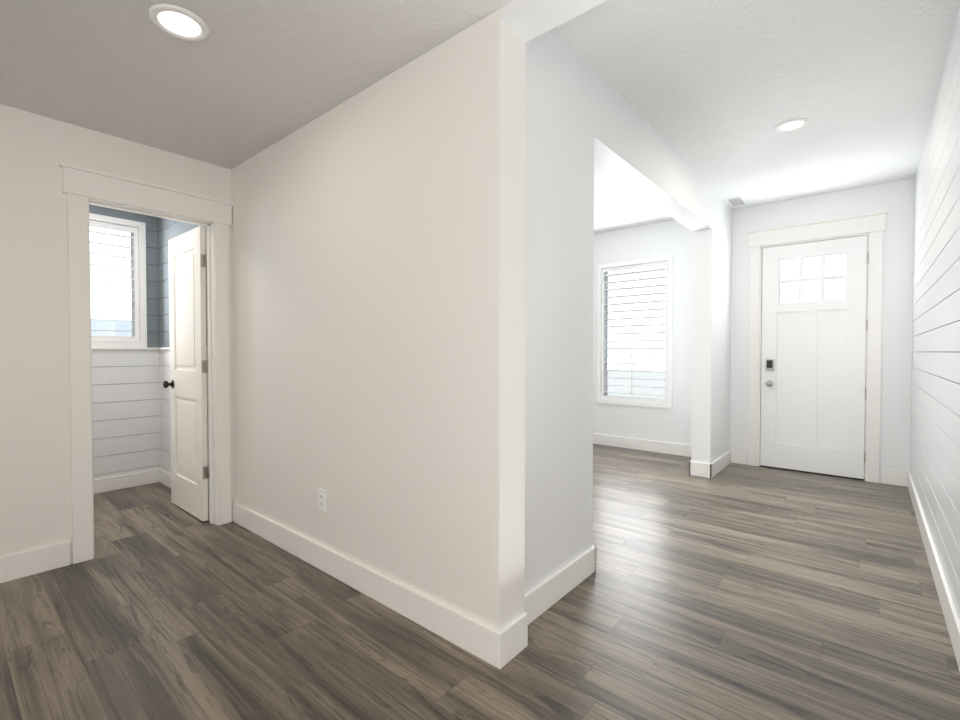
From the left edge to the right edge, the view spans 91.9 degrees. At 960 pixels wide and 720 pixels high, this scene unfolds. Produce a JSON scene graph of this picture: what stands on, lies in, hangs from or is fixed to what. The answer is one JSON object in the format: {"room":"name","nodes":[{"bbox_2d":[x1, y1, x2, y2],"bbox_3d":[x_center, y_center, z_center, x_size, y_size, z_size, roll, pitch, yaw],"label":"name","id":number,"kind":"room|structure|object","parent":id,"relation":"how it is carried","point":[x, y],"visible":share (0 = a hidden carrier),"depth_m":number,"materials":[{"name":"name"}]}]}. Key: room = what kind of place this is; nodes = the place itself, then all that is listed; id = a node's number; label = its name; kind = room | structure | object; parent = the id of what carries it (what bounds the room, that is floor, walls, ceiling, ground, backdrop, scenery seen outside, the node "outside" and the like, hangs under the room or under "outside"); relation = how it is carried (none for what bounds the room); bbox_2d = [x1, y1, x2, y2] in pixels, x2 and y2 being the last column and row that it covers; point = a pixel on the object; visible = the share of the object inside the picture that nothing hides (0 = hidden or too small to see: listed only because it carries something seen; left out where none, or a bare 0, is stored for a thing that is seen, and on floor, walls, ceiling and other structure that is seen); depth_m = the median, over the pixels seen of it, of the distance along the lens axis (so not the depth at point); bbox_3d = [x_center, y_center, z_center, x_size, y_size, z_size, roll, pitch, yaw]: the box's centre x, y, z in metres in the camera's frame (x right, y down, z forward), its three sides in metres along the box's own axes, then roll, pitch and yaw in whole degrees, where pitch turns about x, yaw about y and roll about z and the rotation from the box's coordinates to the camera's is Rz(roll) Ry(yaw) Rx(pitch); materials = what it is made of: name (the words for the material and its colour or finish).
{"room":"entrance hallway","nodes":[
{"label":"entrance hallway","id":0,"kind":"room"},
{"bbox_2d":[0,104,233,563],"bbox_3d":[-3.399,-0.075,1.409,0.120,2.500,4.990,1,1,40],"label":"wall","id":1,"kind":"structure","parent":0,"point":[35,459],"depth_m":2.52,"materials":[{"name":"white paint"}]},
{"bbox_2d":[0,541,70,582],"bbox_3d":[-3.632,1.114,1.046,0.016,0.135,4.105,1,1,40],"label":"baseboard","id":2,"kind":"structure","parent":1,"relation":"attached to","point":[46,558],"depth_m":2.50,"materials":[{"name":"white paint"}]},
{"bbox_2d":[59,162,233,563],"bbox_3d":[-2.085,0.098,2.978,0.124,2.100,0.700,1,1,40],"label":"door frame","id":3,"kind":"structure","parent":1,"relation":"in","point":[211,370],"depth_m":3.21,"materials":[{"name":"white paint"}]},
{"bbox_2d":[163,226,208,520],"bbox_3d":[-2.184,0.098,3.464,0.664,2.068,0.163,1,1,40],"label":"interior door","id":4,"kind":"structure","parent":3,"relation":"attached to","point":[187,384],"depth_m":3.41,"materials":[{"name":"white paint"}]},
{"bbox_2d":[89,204,160,479],"bbox_3d":[-3.691,-0.100,3.415,0.011,2.479,2.288,1,1,40],"label":"wall","id":5,"kind":"structure","parent":0,"point":[143,370],"depth_m":4.11,"materials":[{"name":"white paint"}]},
{"bbox_2d":[91,347,155,349],"bbox_3d":[-3.680,-0.090,3.398,0.025,0.017,2.277,1,1,40],"label":"trim","id":6,"kind":"structure","parent":5,"relation":"attached to","point":[127,348],"depth_m":4.03,"materials":[{"name":"white paint"}]},
{"bbox_2d":[93,469,155,493],"bbox_3d":[-3.684,1.081,3.421,0.016,0.120,2.277,1,1,40],"label":"baseboard","id":7,"kind":"structure","parent":5,"relation":"attached to","point":[106,484],"depth_m":4.07,"materials":[{"name":"white paint"}]},
{"bbox_2d":[157,217,208,492],"bbox_3d":[-2.393,-0.107,3.812,1.428,2.479,0.012,1,1,40],"label":"wall","id":8,"kind":"structure","parent":0,"point":[167,229],"depth_m":4.18,"materials":[{"name":"white paint"}]},
{"bbox_2d":[156,469,208,508],"bbox_3d":[-2.403,1.074,3.822,1.430,0.120,0.016,1,1,40],"label":"baseboard","id":9,"kind":"structure","parent":8,"relation":"attached to","point":[162,476],"depth_m":4.18,"materials":[{"name":"white paint"}]},
{"bbox_2d":[0,0,512,169],"bbox_3d":[-1.536,-1.335,-0.275,8.330,0.120,5.140,1,1,40],"label":"ceiling","id":10,"kind":"structure","parent":0,"point":[245,80],"depth_m":2.04,"materials":[{"name":"white paint"}]},
{"bbox_2d":[148,4,209,40],"bbox_3d":[-1.168,-1.306,1.806,0.200,0.011,0.200,1,1,40],"label":"recessed light","id":11,"kind":"object","parent":10,"relation":"in","point":[179,22],"visible":1,"depth_m":1.80,"materials":[{"name":"white plastic"}]},
{"bbox_2d":[231,0,606,630],"bbox_3d":[0.171,-0.221,1.779,8.030,2.780,0.170,1,1,40],"label":"wall","id":12,"kind":"structure","parent":0,"point":[378,280],"depth_m":2.10,"materials":[{"name":"white paint"}]},
{"bbox_2d":[318,488,325,511],"bbox_3d":[-0.871,0.770,2.554,0.072,0.116,0.008,1,1,40],"label":"outlet","id":13,"kind":"object","parent":12,"relation":"attached to","point":[322,499],"visible":1,"depth_m":2.55,"materials":[{"name":"white plastic"}]},
{"bbox_2d":[232,502,511,668],"bbox_3d":[-0.830,1.088,2.533,2.396,0.135,0.036,1,1,40],"label":"baseboard","id":14,"kind":"structure","parent":12,"relation":"attached to","point":[503,647],"depth_m":2.15,"materials":[{"name":"white paint"}]},
{"bbox_2d":[0,444,959,719],"bbox_3d":[-0.135,1.235,1.440,8.630,0.120,9.800,1,1,40],"label":"floor","id":15,"kind":"structure","parent":0,"point":[742,592],"depth_m":2.03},
{"bbox_2d":[525,27,731,593],"bbox_3d":[1.355,-0.252,3.532,0.170,2.780,4.040,1,1,40],"label":"wall","id":16,"kind":"structure","parent":0,"point":[583,116],"depth_m":2.37,"materials":[{"name":"white paint"}]},
{"bbox_2d":[509,545,595,644],"bbox_3d":[0.381,1.093,2.250,0.016,0.135,0.786,1,1,40],"label":"baseboard","id":17,"kind":"structure","parent":16,"relation":"attached to","point":[539,599],"depth_m":2.19,"materials":[{"name":"white paint"}]},
{"bbox_2d":[689,460,707,475],"bbox_3d":[2.307,1.048,4.835,0.016,0.135,0.816,1,1,40],"label":"baseboard","id":18,"kind":"structure","parent":16,"relation":"attached to","point":[694,467],"depth_m":4.48,"materials":[{"name":"white paint"}]},
{"bbox_2d":[708,450,735,477],"bbox_3d":[2.456,1.050,4.723,0.016,0.135,0.836,1,1,40],"label":"baseboard","id":19,"kind":"structure","parent":16,"relation":"attached to","point":[715,467],"depth_m":4.67,"materials":[{"name":"white paint"}]},
{"bbox_2d":[593,178,914,482],"bbox_3d":[1.836,-0.292,5.863,5.630,2.780,0.150,1,1,40],"label":"wall","id":20,"kind":"structure","parent":0,"point":[894,199],"depth_m":4.94,"materials":[{"name":"white paint"}]},
{"bbox_2d":[597,255,672,408],"bbox_3d":[1.917,-0.330,5.749,0.940,1.780,0.180,1,1,40],"label":"window","id":21,"kind":"structure","parent":20,"relation":"in","point":[603,304],"depth_m":5.72,"materials":[{"name":"white plastic"}]},
{"bbox_2d":[593,433,690,456],"bbox_3d":[1.174,1.022,6.334,3.680,0.135,0.016,1,1,40],"label":"baseboard","id":22,"kind":"structure","parent":20,"relation":"attached to","point":[601,439],"depth_m":5.64,"materials":[{"name":"white paint"}]},
{"bbox_2d":[747,211,887,482],"bbox_3d":[3.307,-0.036,4.633,0.900,2.310,0.154,1,1,40],"label":"door frame","id":23,"kind":"structure","parent":20,"relation":"in","point":[866,380],"depth_m":4.49,"materials":[{"name":"white paint"}]},
{"bbox_2d":[760,235,868,478],"bbox_3d":[3.260,-0.024,4.570,0.850,2.272,0.109,1,1,40],"label":"front door","id":24,"kind":"structure","parent":23,"relation":"attached to","point":[813,378],"depth_m":4.56,"materials":[{"name":"white paint"}]},
{"bbox_2d":[556,0,959,233],"bbox_3d":[0.538,-1.665,4.292,5.630,0.120,4.190,1,1,40],"label":"ceiling","id":25,"kind":"structure","parent":0,"point":[714,93],"depth_m":2.65,"materials":[{"name":"white paint"}]},
{"bbox_2d":[725,196,747,206],"bbox_3d":[2.602,-1.607,4.708,0.150,0.010,0.300,1,1,40],"label":"ceiling vent","id":26,"kind":"object","parent":25,"relation":"in","point":[736,201],"visible":1,"depth_m":4.69,"materials":[{"name":"white plastic"}]},
{"bbox_2d":[775,118,808,132],"bbox_3d":[2.102,-1.579,3.131,0.190,0.011,0.190,1,1,40],"label":"recessed light","id":27,"kind":"object","parent":25,"relation":"in","point":[795,124],"visible":1,"depth_m":3.13,"materials":[{"name":"white plastic"}]},
{"bbox_2d":[910,6,959,618],"bbox_3d":[2.478,-0.208,2.493,0.012,2.730,4.190,1,1,40],"label":"wall","id":28,"kind":"structure","parent":0,"point":[935,435],"depth_m":2.48,"materials":[{"name":"white paint"}]},
{"bbox_2d":[900,471,959,670],"bbox_3d":[2.459,1.089,2.531,0.038,0.135,4.190,1,1,40],"label":"baseboard","id":29,"kind":"structure","parent":28,"relation":"attached to","point":[952,620],"depth_m":2.33,"materials":[{"name":"white paint"}]},
{"bbox_3d":[-3.220,-0.262,4.101,0.150,2.780,9.350,1,1,40],"label":"wall","id":30,"kind":"structure","parent":0,"visible":0},
{"bbox_2d":[89,213,146,346],"bbox_3d":[-3.344,-0.668,3.891,0.180,1.120,0.880,1,1,40],"label":"window","id":31,"kind":"structure","parent":30,"relation":"in","point":[138,300],"depth_m":4.13,"materials":[{"name":"white plastic"}]},
{"label":"outside","id":32,"kind":"structure","parent":0,"visible":0},
{"bbox_2d":[608,369,664,398],"bbox_3d":[0.000,2.425,0.042,120.000,0.050,120.000,1,1,40],"label":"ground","id":33,"kind":"structure","parent":32,"point":[627,382],"depth_m":35.25,"materials":[{"name":"white"}]},
{"bbox_2d":[91,320,131,335],"bbox_3d":[-20.040,0.134,18.126,7.000,3.900,19.000,1,1,40],"label":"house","id":34,"kind":"structure","parent":33,"relation":"on","point":[103,323],"depth_m":21.04,"materials":[{"name":"white"}]}
]}

